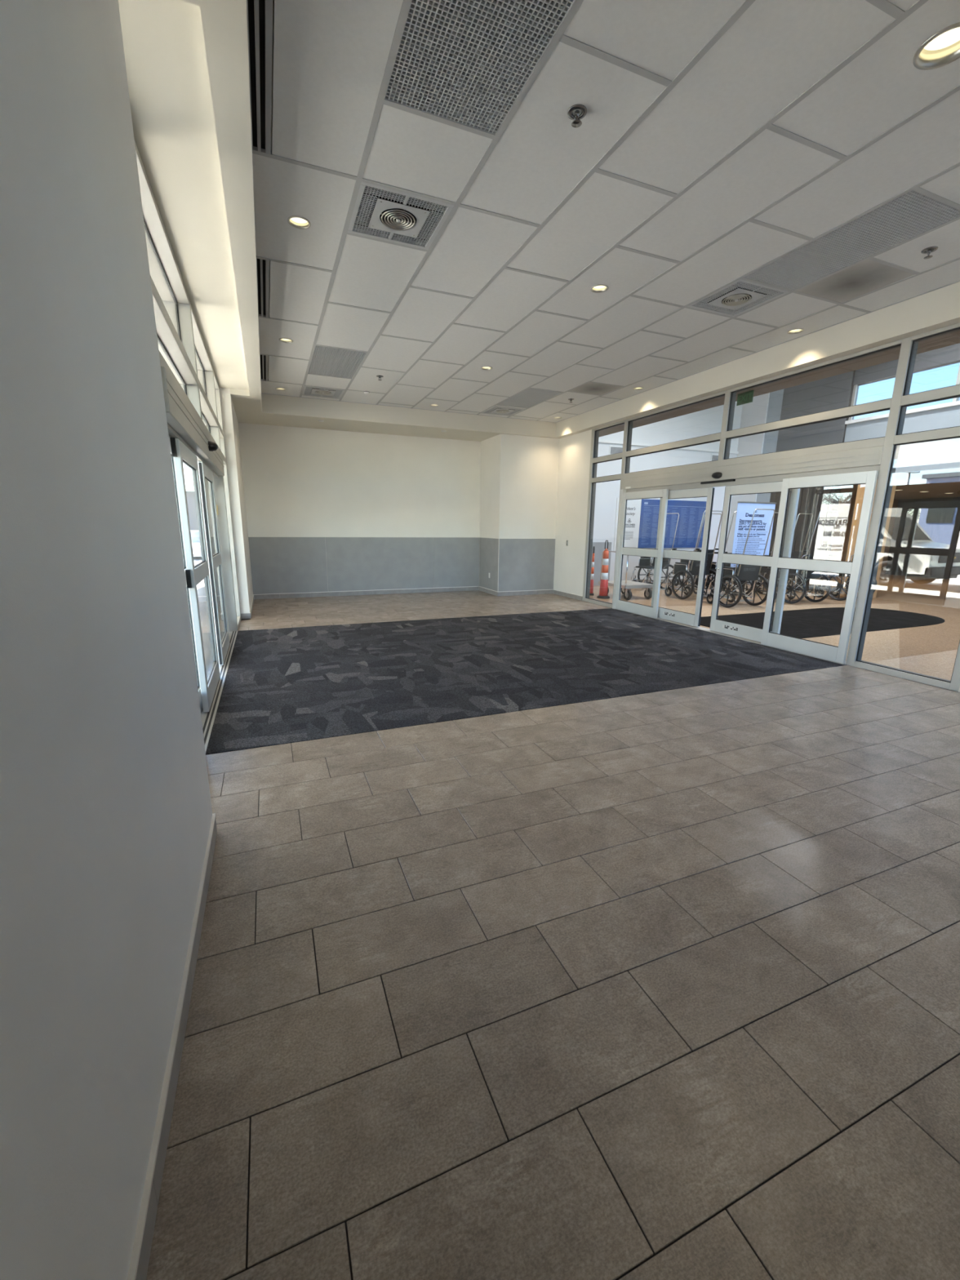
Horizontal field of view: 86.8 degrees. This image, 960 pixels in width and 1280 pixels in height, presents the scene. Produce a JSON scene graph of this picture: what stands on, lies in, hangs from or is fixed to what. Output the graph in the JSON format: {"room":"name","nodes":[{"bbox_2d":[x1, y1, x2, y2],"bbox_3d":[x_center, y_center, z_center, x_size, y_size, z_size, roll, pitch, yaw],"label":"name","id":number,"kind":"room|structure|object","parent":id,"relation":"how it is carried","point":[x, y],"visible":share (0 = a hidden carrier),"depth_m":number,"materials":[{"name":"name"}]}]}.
{"room":"entrance vestibule","nodes":[
{"label":"entrance vestibule","id":0,"kind":"room"},
{"bbox_2d":[0,0,212,1279],"bbox_3d":[-0.937,-0.580,0.495,0.570,3.950,3.400,-5,14,-22],"label":"wall","id":1,"kind":"structure","parent":0,"point":[106,810],"depth_m":1.01,"materials":[{"name":"paint"}]},
{"bbox_2d":[127,814,217,1279],"bbox_3d":[-0.726,1.255,1.114,0.013,0.103,3.200,-5,14,-22],"label":"baseboard","id":2,"kind":"structure","parent":1,"relation":"attached to","point":[140,1260],"depth_m":1.32,"materials":[{"name":"grey tile"}]},
{"bbox_2d":[219,386,253,613],"bbox_3d":[-4.490,-2.506,8.932,0.570,3.950,2.390,-5,14,-22],"label":"wall","id":3,"kind":"structure","parent":0,"point":[230,424],"depth_m":8.09,"materials":[{"name":"paint"}]},
{"bbox_2d":[240,612,251,618],"bbox_3d":[-3.850,-0.398,8.351,0.151,0.103,0.013,-5,14,-22],"label":"baseboard","id":4,"kind":"structure","parent":3,"relation":"attached to","point":[247,615],"depth_m":8.35,"materials":[{"name":"grey tile"}]},
{"bbox_2d":[249,594,253,617],"bbox_3d":[-4.235,-0.647,9.447,0.013,0.103,2.380,-5,14,-22],"label":"baseboard","id":5,"kind":"structure","parent":3,"relation":"attached to","point":[252,602],"depth_m":9.29,"materials":[{"name":"grey tile"}]},
{"bbox_2d":[238,422,480,594],"bbox_3d":[-1.798,-3.024,11.379,7.450,3.950,0.208,-5,14,-22],"label":"wall","id":6,"kind":"structure","parent":0,"point":[327,510],"depth_m":10.98,"materials":[{"name":"paint"}]},
{"bbox_2d":[253,586,478,599],"bbox_3d":[-2.359,-1.079,11.467,5.028,0.103,0.013,-5,14,-22],"label":"baseboard","id":7,"kind":"structure","parent":6,"relation":"attached to","point":[267,596],"depth_m":11.35,"materials":[{"name":"grey tile"}]},
{"bbox_2d":[479,433,559,593],"bbox_3d":[0.868,-3.080,11.756,1.429,3.950,1.129,-5,14,-22],"label":"wall","id":8,"kind":"structure","parent":0,"point":[519,474],"depth_m":11.32,"materials":[{"name":"paint"}]},
{"bbox_2d":[479,586,497,595],"bbox_3d":[0.189,-1.147,11.895,0.013,0.103,1.120,-5,14,-22],"label":"baseboard","id":9,"kind":"structure","parent":8,"relation":"attached to","point":[481,588],"depth_m":11.86,"materials":[{"name":"grey tile"}]},
{"bbox_2d":[497,589,553,595],"bbox_3d":[1.054,-1.085,11.660,1.425,0.103,0.013,-5,14,-22],"label":"baseboard","id":10,"kind":"structure","parent":8,"relation":"attached to","point":[542,591],"depth_m":11.65,"materials":[{"name":"grey tile"}]},
{"bbox_2d":[118,0,959,441],"bbox_3d":[1.059,-3.231,4.584,7.700,0.520,14.550,-5,14,-22],"label":"ceiling","id":11,"kind":"structure","parent":0,"point":[716,141],"depth_m":3.47,"materials":[{"name":"paint"}]},
{"bbox_2d":[246,0,272,155],"bbox_3d":[-1.079,-2.844,2.486,0.120,0.024,1.354,-5,14,-22],"label":"ceiling vent","id":12,"kind":"object","parent":11,"relation":"in","point":[260,20],"visible":0.81,"depth_m":2.54,"materials":[{"name":"metal"}]},
{"bbox_2d":[256,257,269,317],"bbox_3d":[-2.115,-3.405,4.946,0.120,0.024,1.349,-5,14,-22],"label":"ceiling vent","id":13,"kind":"object","parent":11,"relation":"in","point":[262,265],"visible":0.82,"depth_m":4.83,"materials":[{"name":"metal"}]},
{"bbox_2d":[259,354,268,381],"bbox_3d":[-3.152,-3.968,7.410,0.120,0.024,1.354,-5,14,-22],"label":"ceiling vent","id":14,"kind":"object","parent":11,"relation":"in","point":[264,358],"visible":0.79,"depth_m":7.35,"materials":[{"name":"metal"}]},
{"bbox_2d":[275,387,286,391],"bbox_3d":[-3.341,-4.222,8.520,0.165,0.036,0.165,-5,14,-22],"label":"recessed light","id":15,"kind":"object","parent":11,"relation":"in","point":[277,388],"visible":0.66,"depth_m":8.56,"materials":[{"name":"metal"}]},
{"bbox_2d":[279,337,293,342],"bbox_3d":[-2.388,-3.706,6.256,0.165,0.036,0.165,-5,14,-22],"label":"recessed light","id":16,"kind":"object","parent":11,"relation":"in","point":[282,340],"visible":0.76,"depth_m":6.30,"materials":[{"name":"metal"}]},
{"bbox_2d":[287,215,311,229],"bbox_3d":[-1.357,-3.147,3.808,0.165,0.036,0.165,-5,14,-22],"label":"recessed light","id":17,"kind":"object","parent":11,"relation":"in","point":[295,221],"visible":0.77,"depth_m":3.84,"materials":[{"name":"metal"}]},
{"bbox_2d":[290,217,306,223],"bbox_3d":[-1.357,-3.160,3.804,0.134,0.004,0.134,-5,14,-22],"label":"diffuser","id":18,"kind":"object","parent":17,"relation":"attached to","point":[293,220],"depth_m":3.84,"materials":[{"name":"white plastic"}]},
{"bbox_2d":[302,386,344,398],"bbox_3d":[-2.688,-4.251,8.705,0.650,0.048,0.650,-5,14,-22],"label":"ceiling vent","id":19,"kind":"object","parent":11,"relation":"attached to","point":[308,390],"visible":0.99,"depth_m":8.70,"materials":[{"name":"metal"}]},
{"bbox_2d":[308,345,366,377],"bbox_3d":[-2.029,-3.905,7.138,0.652,0.035,1.332,-5,14,-22],"label":"ceiling vent","id":20,"kind":"object","parent":11,"relation":"in","point":[326,361],"visible":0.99,"depth_m":7.08,"materials":[{"name":"grey metal"}]},
{"bbox_2d":[347,181,453,249],"bbox_3d":[-0.605,-3.121,3.756,0.650,0.048,0.650,-5,14,-22],"label":"ceiling vent","id":21,"kind":"object","parent":11,"relation":"attached to","point":[382,213],"visible":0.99,"depth_m":3.73,"materials":[{"name":"white metal"}]},
{"bbox_2d":[384,0,574,134],"bbox_3d":[0.042,-2.782,2.218,0.652,0.035,1.332,-5,14,-22],"label":"ceiling vent","id":22,"kind":"object","parent":11,"relation":"in","point":[466,62],"visible":0.99,"depth_m":2.44,"materials":[{"name":"grey metal"}]},
{"bbox_2d":[480,366,492,369],"bbox_3d":[0.097,-3.905,7.268,0.165,0.036,0.165,-5,14,-22],"label":"recessed light","id":23,"kind":"object","parent":11,"relation":"in","point":[482,367],"visible":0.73,"depth_m":7.32,"materials":[{"name":"metal"}]},
{"bbox_2d":[481,406,524,415],"bbox_3d":[0.443,-4.499,9.967,0.650,0.048,0.650,-5,14,-22],"label":"ceiling vent","id":24,"kind":"object","parent":11,"relation":"attached to","point":[495,410],"visible":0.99,"depth_m":9.96,"materials":[{"name":"metal"}]},
{"bbox_2d":[497,388,561,408],"bbox_3d":[0.856,-4.288,8.991,0.647,0.035,1.282,-5,14,-22],"label":"ceiling vent","id":25,"kind":"object","parent":11,"relation":"in","point":[529,397],"visible":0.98,"depth_m":8.95,"materials":[{"name":"grey metal"}]},
{"bbox_2d":[567,103,586,127],"bbox_3d":[0.530,-2.855,2.778,0.106,0.055,0.106,13,17,43],"label":"sprinkler","id":26,"kind":"object","parent":11,"relation":"attached to","point":[577,117],"visible":1,"depth_m":2.77,"materials":[{"name":"silver metal"}]},
{"bbox_2d":[590,284,608,293],"bbox_3d":[1.131,-3.344,4.810,0.165,0.036,0.165,-5,14,-22],"label":"recessed light","id":27,"kind":"object","parent":11,"relation":"in","point":[599,288],"visible":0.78,"depth_m":4.85,"materials":[{"name":"metal"}]},
{"bbox_2d":[593,285,604,288],"bbox_3d":[1.132,-3.358,4.807,0.134,0.004,0.134,-5,14,-22],"label":"diffuser","id":28,"kind":"object","parent":27,"relation":"attached to","point":[597,286],"depth_m":4.85,"materials":[{"name":"white plastic"}]},
{"bbox_2d":[632,386,643,390],"bbox_3d":[2.570,-4.097,8.243,0.165,0.036,0.165,-5,14,-22],"label":"recessed light","id":29,"kind":"object","parent":11,"relation":"in","point":[636,388],"visible":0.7,"depth_m":8.30,"materials":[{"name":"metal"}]},
{"bbox_2d":[687,279,789,316],"bbox_3d":[2.530,-3.367,5.009,0.650,0.048,0.650,-5,14,-22],"label":"ceiling vent","id":30,"kind":"object","parent":11,"relation":"attached to","point":[740,296],"visible":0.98,"depth_m":4.99,"materials":[{"name":"metal"}]},
{"bbox_2d":[736,390,754,405],"bbox_3d":[3.782,-3.454,7.248,0.016,0.160,0.260,-5,14,-22],"label":"exit sign","id":31,"kind":"object","parent":11,"relation":"hanging from","point":[745,397],"visible":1,"depth_m":7.24,"materials":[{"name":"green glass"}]},
{"bbox_2d":[786,328,804,334],"bbox_3d":[3.601,-3.538,5.794,0.165,0.036,0.165,-5,14,-22],"label":"recessed light","id":32,"kind":"object","parent":11,"relation":"in","point":[796,331],"visible":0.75,"depth_m":5.83,"materials":[{"name":"metal"}]},
{"bbox_2d":[744,190,959,290],"bbox_3d":[2.920,-3.169,4.089,0.647,0.035,1.332,-5,14,-22],"label":"ceiling vent","id":33,"kind":"object","parent":11,"relation":"in","point":[912,214],"visible":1,"depth_m":3.97,"materials":[{"name":"grey metal"}]},
{"bbox_2d":[920,246,937,258],"bbox_3d":[3.621,-3.117,4.097,0.106,0.055,0.106,13,17,43],"label":"sprinkler","id":34,"kind":"object","parent":11,"relation":"attached to","point":[935,248],"visible":1,"depth_m":4.09,"materials":[{"name":"silver metal"}]},
{"bbox_2d":[913,22,959,70],"bbox_3d":[2.181,-2.802,2.365,0.244,0.067,0.244,-5,14,-22],"label":"recessed light","id":35,"kind":"object","parent":11,"relation":"in","point":[942,48],"visible":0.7,"depth_m":2.43,"materials":[{"name":"metal"}]},
{"bbox_2d":[924,26,959,50],"bbox_3d":[2.182,-2.830,2.359,0.198,0.004,0.198,-5,14,-22],"label":"diffuser","id":36,"kind":"object","parent":35,"relation":"attached to","point":[948,40],"depth_m":2.41,"materials":[{"name":"white plastic"}]},
{"bbox_2d":[146,573,959,1279],"bbox_3d":[7.616,-0.057,7.958,21.020,0.150,14.350,-5,14,-22],"label":"floor","id":37,"kind":"structure","parent":0,"point":[664,984],"depth_m":1.73,"materials":[{"name":"tile"}]},
{"bbox_2d":[205,608,844,755],"bbox_3d":[0.349,0.081,6.649,6.580,0.007,4.404,-5,14,-22],"label":"carpet","id":38,"kind":"object","parent":37,"relation":"on","point":[282,686],"visible":0.86,"depth_m":5.61,"materials":[{"name":"grey carpet"}]},
{"bbox_2d":[589,546,595,595],"bbox_3d":[2.574,-1.577,11.614,0.122,1.114,0.116,-5,14,-22],"label":"traffic cone","id":39,"kind":"object","parent":37,"relation":"on","point":[591,593],"visible":0.95,"depth_m":11.61,"materials":[{"name":"orange plastic"}]},
{"bbox_2d":[596,540,609,599],"bbox_3d":[2.747,-1.551,11.161,0.276,1.266,0.262,-5,14,-22],"label":"traffic cone","id":40,"kind":"object","parent":37,"relation":"on","point":[603,590],"visible":1,"depth_m":11.14,"materials":[{"name":"orange plastic"}]},
{"bbox_2d":[598,550,653,599],"bbox_3d":[3.311,-1.472,11.361,0.820,1.034,1.050,-5,14,-22],"label":"cart","id":41,"kind":"object","parent":37,"relation":"on","point":[626,584],"visible":0.71,"depth_m":11.09,"materials":[{"name":"metal"}]},
{"bbox_2d":[630,512,679,588],"bbox_3d":[4.394,-2.262,12.945,1.086,1.908,0.823,-5,14,-22],"label":"wheelchair","id":42,"kind":"object","parent":37,"relation":"on","point":[646,563],"visible":0.41,"depth_m":12.98,"materials":[{"name":"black metal"}]},
{"bbox_2d":[661,510,722,599],"bbox_3d":[4.714,-1.907,11.375,0.823,1.908,1.086,-5,14,-23],"label":"wheelchair","id":43,"kind":"object","parent":37,"relation":"on","point":[680,569],"visible":0.68,"depth_m":11.19,"materials":[{"name":"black metal"}]},
{"bbox_2d":[670,513,721,586],"bbox_3d":[5.683,-2.357,13.432,0.823,1.908,1.086,-4,13,-19],"label":"wheelchair","id":44,"kind":"object","parent":37,"relation":"on","point":[709,551],"visible":0.12,"depth_m":13.18,"materials":[{"name":"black metal"}]},
{"bbox_2d":[689,511,746,595],"bbox_3d":[5.542,-1.992,11.793,0.823,1.908,1.086,-5,14,-24],"label":"wheelchair","id":45,"kind":"object","parent":37,"relation":"on","point":[713,566],"visible":0.23,"depth_m":11.56,"materials":[{"name":"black metal"}]},
{"bbox_2d":[702,508,774,607],"bbox_3d":[5.185,-1.654,10.268,0.823,1.908,1.086,-5,14,-22],"label":"wheelchair","id":46,"kind":"object","parent":37,"relation":"on","point":[744,573],"visible":0.84,"depth_m":10.08,"materials":[{"name":"black metal"}]},
{"bbox_2d":[723,511,778,594],"bbox_3d":[6.400,-2.048,12.086,0.823,1.908,1.086,-5,14,-22],"label":"wheelchair","id":47,"kind":"object","parent":37,"relation":"on","point":[763,569],"visible":0.12,"depth_m":12.00,"materials":[{"name":"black metal"}]},
{"bbox_2d":[730,501,776,601],"bbox_3d":[5.762,-1.869,10.849,1.080,2.085,0.180,-4,14,-21],"label":"sign","id":48,"kind":"object","parent":37,"relation":"on","point":[762,521],"visible":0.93,"depth_m":10.71,"materials":[{"name":"paper"}]},
{"bbox_2d":[734,540,765,555],"bbox_3d":[5.745,-1.869,10.806,0.878,0.566,0.001,-4,14,-21],"label":"print","id":49,"kind":"object","parent":48,"relation":"attached to","point":[753,547],"depth_m":10.79},
{"bbox_2d":[749,513,813,591],"bbox_3d":[7.489,-2.170,12.683,0.823,1.908,1.086,-5,14,-25],"label":"wheelchair","id":50,"kind":"object","parent":37,"relation":"on","point":[793,554],"visible":0.08,"depth_m":12.43,"materials":[{"name":"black metal"}]},
{"bbox_2d":[762,510,838,604],"bbox_3d":[6.827,-1.773,10.877,0.823,1.908,1.086,-4,14,-21],"label":"wheelchair","id":51,"kind":"object","parent":37,"relation":"on","point":[804,575],"visible":0.61,"depth_m":10.66,"materials":[{"name":"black metal"}]},
{"bbox_2d":[700,607,944,638],"bbox_3d":[5.982,-0.348,8.817,4.920,0.010,1.860,-5,14,-22],"label":"entrance mat","id":52,"kind":"object","parent":37,"relation":"on","point":[815,622],"visible":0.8,"depth_m":8.73,"materials":[{"name":"black carpet"}]},
{"bbox_2d":[808,554,876,600],"bbox_3d":[8.232,-1.884,11.443,0.823,1.908,1.086,-5,14,-24],"label":"wheelchair","id":53,"kind":"object","parent":37,"relation":"on","point":[836,591],"visible":0.38,"depth_m":11.38,"materials":[{"name":"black metal"}]},
{"bbox_2d":[591,400,742,586],"bbox_3d":[4.413,-4.414,13.653,6.460,5.800,0.250,-5,14,-22],"label":"wall","id":54,"kind":"structure","parent":0,"point":[708,421],"depth_m":13.67,"materials":[{"name":"white paint"}]},
{"bbox_2d":[613,497,641,551],"bbox_3d":[3.968,-3.090,13.669,0.795,1.400,0.029,-5,14,-22],"label":"sign","id":55,"kind":"object","parent":54,"relation":"attached to","point":[633,506],"visible":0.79,"depth_m":13.68,"materials":[{"name":"white paper"}]},
{"bbox_2d":[624,531,633,539],"bbox_3d":[4.005,-2.828,13.732,0.330,0.206,0.001,-5,14,-22],"label":"print","id":56,"kind":"object","parent":55,"relation":"attached to","point":[628,535],"depth_m":13.75},
{"bbox_2d":[637,498,706,547],"bbox_3d":[5.442,-3.246,14.253,2.380,1.300,0.031,-5,14,-22],"label":"sign","id":57,"kind":"object","parent":54,"relation":"attached to","point":[691,513],"visible":0.81,"depth_m":14.24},
{"bbox_2d":[644,502,706,507],"bbox_3d":[5.463,-3.759,14.128,2.220,0.085,0.001,-5,14,-22],"label":"print","id":58,"kind":"object","parent":57,"relation":"attached to","point":[646,504],"depth_m":14.16},
{"bbox_2d":[553,322,959,600],"bbox_3d":[3.075,-3.242,8.351,0.140,5.800,8.880,-5,14,-22],"label":"wall","id":59,"kind":"structure","parent":0,"point":[574,459],"depth_m":10.96,"materials":[{"name":"paint"}]},
{"bbox_2d":[553,589,582,600],"bbox_3d":[1.951,-1.012,11.375,0.013,0.103,1.210,-5,14,-22],"label":"baseboard","id":60,"kind":"structure","parent":59,"relation":"attached to","point":[555,592],"depth_m":11.32,"materials":[{"name":"grey rubber"}]},
{"bbox_2d":[582,322,959,691],"bbox_3d":[3.499,-1.843,7.547,0.120,3.430,6.530,-5,14,-22],"label":"window","id":61,"kind":"structure","parent":59,"relation":"in","point":[901,398],"depth_m":5.74,"materials":[{"name":"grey metal"}]},
{"bbox_2d":[612,445,883,665],"bbox_3d":[3.471,-1.337,7.628,0.226,2.415,4.350,-5,14,-22],"label":"door","id":62,"kind":"structure","parent":61,"relation":"attached to","point":[860,466],"depth_m":6.76,"materials":[{"name":"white metal"}]},
{"bbox_2d":[724,625,737,631],"bbox_3d":[3.659,-0.175,7.402,0.001,0.044,0.230,-5,14,-22],"label":"print","id":63,"kind":"object","parent":62,"relation":"attached to","point":[727,628],"depth_m":7.40},
{"bbox_2d":[725,370,855,591],"bbox_3d":[8.059,-4.338,13.487,0.250,5.800,2.950,-5,14,-22],"label":"wall","id":64,"kind":"structure","parent":0,"point":[835,392],"depth_m":12.90,"materials":[{"name":"white paint"}]},
{"bbox_2d":[828,496,898,576],"bbox_3d":[10.983,-3.430,16.672,7.800,2.700,0.200,-5,14,-22],"label":"window","id":65,"kind":"structure","parent":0,"point":[846,507],"depth_m":17.05,"materials":[{"name":"clear glass"}]},
{"bbox_2d":[840,468,959,499],"bbox_3d":[13.782,-3.227,9.831,7.750,0.150,14.350,-5,14,-22],"label":"ceiling","id":66,"kind":"structure","parent":0,"point":[936,487],"depth_m":12.70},
{"bbox_2d":[844,342,959,480],"bbox_3d":[10.867,-4.135,6.760,0.200,3.200,11.400,-5,14,-22],"label":"wall","id":67,"kind":"structure","parent":0,"point":[944,454],"depth_m":10.57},
{"bbox_2d":[840,480,897,598],"bbox_3d":[8.882,-2.288,11.646,0.400,2.620,0.560,-5,14,-22],"label":"trim","id":68,"kind":"structure","parent":67,"relation":"attached to","point":[860,491],"depth_m":11.59,"materials":[{"name":"brown wood"}]},
{"bbox_2d":[844,400,959,424],"bbox_3d":[10.832,-3.922,6.794,0.270,0.070,11.400,-5,14,-22],"label":"trim","id":69,"kind":"structure","parent":67,"relation":"on","point":[957,402],"depth_m":10.64,"materials":[{"name":"white ceramic"}]},
{"bbox_2d":[848,360,959,420],"bbox_3d":[10.850,-4.338,6.707,0.100,0.780,11.400,-5,14,-22],"label":"window","id":70,"kind":"structure","parent":67,"relation":"in","point":[946,375],"depth_m":10.66,"materials":[{"name":"clear glass"}]},
{"bbox_2d":[884,497,959,580],"bbox_3d":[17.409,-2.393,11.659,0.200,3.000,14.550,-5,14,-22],"label":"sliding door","id":71,"kind":"structure","parent":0,"point":[925,542],"depth_m":17.10,"materials":[{"name":"clear glass"}]},
{"bbox_3d":[-2.786,-3.308,4.560,0.280,0.440,6.460,-5,14,-22],"label":"wall","id":72,"kind":"structure","parent":0,"visible":0},
{"bbox_2d":[133,138,240,751],"bbox_3d":[-2.733,-1.387,5.021,0.120,3.510,6.460,-5,14,-22],"label":"window","id":73,"kind":"structure","parent":72,"relation":"in","point":[183,353],"depth_m":4.60,"materials":[{"name":"clear glass"}]},
{"bbox_2d":[160,366,237,751],"bbox_3d":[-2.723,-0.845,5.133,0.302,2.415,4.350,-5,14,-22],"label":"door","id":74,"kind":"structure","parent":73,"relation":"attached to","point":[196,459],"depth_m":4.38,"materials":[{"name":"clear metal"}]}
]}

